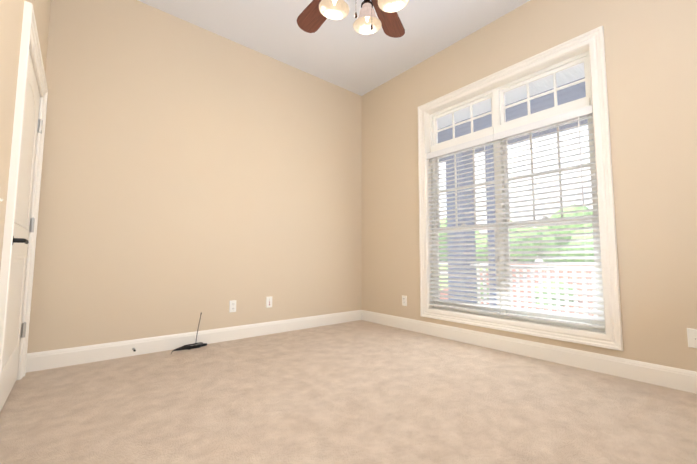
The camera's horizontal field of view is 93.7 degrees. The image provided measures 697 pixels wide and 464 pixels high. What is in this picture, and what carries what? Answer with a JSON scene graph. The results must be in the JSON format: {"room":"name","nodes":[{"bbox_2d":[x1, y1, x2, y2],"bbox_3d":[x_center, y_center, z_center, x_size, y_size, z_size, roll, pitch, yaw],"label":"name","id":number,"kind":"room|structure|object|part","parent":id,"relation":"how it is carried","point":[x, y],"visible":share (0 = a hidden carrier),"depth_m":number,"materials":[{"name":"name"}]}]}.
{"room":"empty bedroom","nodes":[
{"label":"empty bedroom","id":0,"kind":"room"},
{"bbox_2d":[0,0,50,269],"bbox_3d":[-0.989,-0.670,0.698,0.190,3.050,4.260,4,-6,-39],"label":"wall","id":1,"kind":"structure","parent":0,"point":[11,15],"depth_m":1.40,"materials":[{"name":"beige paint"}]},
{"bbox_2d":[0,50,42,411],"bbox_3d":[-1.877,-0.021,1.890,0.100,1.915,0.916,4,-6,-39],"label":"door","id":2,"kind":"structure","parent":1,"relation":"in","point":[12,334],"depth_m":1.89,"materials":[{"name":"white paint"}]},
{"bbox_3d":[-1.644,0.044,1.630,0.066,0.064,0.151,4,-6,-39],"label":"handle","id":3,"kind":"part","parent":2,"relation":"part of","materials":[{"name":"black metal"}]},
{"bbox_3d":[-2.157,-0.047,2.225,0.020,1.499,0.049,4,-6,-39],"label":"door hinges","id":4,"kind":"part","parent":2,"relation":"part of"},
{"bbox_2d":[0,1,47,380],"bbox_3d":[-1.927,0.081,1.827,0.179,2.305,1.070,4,-6,-39],"label":"door frame","id":5,"kind":"structure","parent":1,"relation":"attached to","point":[29,37],"depth_m":1.55,"materials":[{"name":"white paint"}]},
{"bbox_2d":[27,0,361,352],"bbox_3d":[-1.097,-0.449,3.462,3.480,3.050,0.150,4,-6,-39],"label":"wall","id":6,"kind":"structure","parent":0,"point":[190,173],"depth_m":3.00,"materials":[{"name":"beige paint"}]},
{"bbox_2d":[26,310,361,372],"bbox_3d":[-1.056,1.001,3.267,3.150,0.128,0.030,4,-6,-39],"label":"baseboard","id":7,"kind":"structure","parent":6,"relation":"attached to","point":[36,361],"depth_m":2.84,"materials":[{"name":"white paint"}]},
{"bbox_2d":[229,300,235,312],"bbox_3d":[-1.143,0.736,3.229,0.070,0.115,0.008,4,-6,-39],"label":"duplex electrical outlet","id":8,"kind":"object","parent":6,"relation":"attached to","point":[232,305],"visible":1,"depth_m":3.22,"materials":[{"name":"white plastic"}]},
{"bbox_2d":[266,296,271,307],"bbox_3d":[-0.842,0.747,3.477,0.070,0.115,0.010,4,-6,-39],"label":"outlet","id":9,"kind":"object","parent":6,"relation":"attached to","point":[268,302],"visible":1,"depth_m":3.47,"materials":[{"name":"white plastic"}]},
{"bbox_2d":[138,0,529,95],"bbox_3d":[0.315,-2.160,1.895,3.480,0.120,4.560,4,-6,-39],"label":"ceiling","id":10,"kind":"structure","parent":0,"point":[342,53],"depth_m":3.26,"materials":[{"name":"white paint"}]},
{"bbox_2d":[297,0,408,37],"bbox_3d":[0.078,-1.576,1.706,1.184,1.076,1.308,4,-6,-39],"label":"ceiling fan","id":11,"kind":"object","parent":10,"relation":"hanging from","point":[314,15],"visible":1,"depth_m":1.87,"materials":[{"name":"brown wood"}]},
{"bbox_3d":[-0.177,-1.388,2.035,0.148,0.006,0.455,18,-14,-34],"label":"blade","id":12,"kind":"part","parent":11,"relation":"part of","materials":[{"name":"brown wood"}]},
{"bbox_3d":[0.249,-1.383,2.083,0.148,0.006,0.455,11,0,24],"label":"blade","id":13,"kind":"part","parent":11,"relation":"part of","materials":[{"name":"brown wood"}]},
{"bbox_2d":[0,320,696,463],"bbox_3d":[0.303,1.000,1.642,3.480,0.120,4.560,4,-6,-39],"label":"floor","id":14,"kind":"structure","parent":0,"point":[360,392],"depth_m":1.75,"materials":[{"name":"carpet"}]},
{"bbox_2d":[171,313,206,353],"bbox_3d":[-1.411,0.887,2.895,0.314,0.297,0.161,4,-6,-39],"label":"cord","id":15,"kind":"object","parent":14,"relation":"on","point":[192,346],"visible":1,"depth_m":2.89,"materials":[{"name":"black plastic"}]},
{"bbox_2d":[361,0,696,371],"bbox_3d":[1.592,-0.490,2.827,0.150,3.050,4.260,4,-6,-39],"label":"wall","id":16,"kind":"structure","parent":0,"point":[651,58],"depth_m":2.30,"materials":[{"name":"beige paint"}]},
{"bbox_2d":[402,295,406,305],"bbox_3d":[0.640,0.789,3.748,0.008,0.115,0.070,4,-6,-39],"label":"duplex electrical outlet","id":17,"kind":"object","parent":16,"relation":"attached to","point":[404,300],"visible":1,"depth_m":3.74,"materials":[{"name":"white plastic"}]},
{"bbox_2d":[418,26,622,350],"bbox_3d":[1.393,-0.302,3.028,0.177,2.347,1.707,4,-6,-39],"label":"window","id":18,"kind":"structure","parent":16,"relation":"in","point":[612,338],"depth_m":2.83,"materials":[{"name":"white paint"}]},
{"bbox_2d":[427,134,501,313],"bbox_3d":[1.126,-0.064,3.283,0.068,1.654,0.756,4,-6,-39],"label":"window blind","id":19,"kind":"object","parent":18,"relation":"attached to","point":[466,145],"visible":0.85,"depth_m":3.23,"materials":[{"name":"white plastic"}]},
{"bbox_2d":[494,105,604,328],"bbox_3d":[1.611,-0.109,2.699,0.068,1.654,0.756,4,-6,-39],"label":"window blind","id":20,"kind":"object","parent":18,"relation":"attached to","point":[563,117],"visible":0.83,"depth_m":2.64,"materials":[{"name":"white plastic"}]},
{"bbox_2d":[362,310,696,393],"bbox_3d":[1.523,0.962,2.658,0.014,0.128,4.260,4,-6,-39],"label":"baseboard","id":21,"kind":"structure","parent":16,"relation":"attached to","point":[669,377],"depth_m":2.52,"materials":[{"name":"white paint"}]},
{"bbox_2d":[687,328,696,347],"bbox_3d":[2.104,0.647,1.980,0.014,0.115,0.070,4,-6,-39],"label":"outlet plate","id":22,"kind":"object","parent":16,"relation":"attached to","point":[692,337],"visible":1,"depth_m":1.99,"materials":[{"name":"white plastic"}]},
{"label":"outside","id":23,"kind":"structure","parent":0,"visible":0},
{"bbox_2d":[437,63,596,315],"bbox_3d":[12.182,-0.052,42.538,66.658,10.307,130.000,4,-6,-39],"label":"yard","id":24,"kind":"structure","parent":23,"point":[444,135],"depth_m":5.52,"materials":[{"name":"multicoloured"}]}
]}

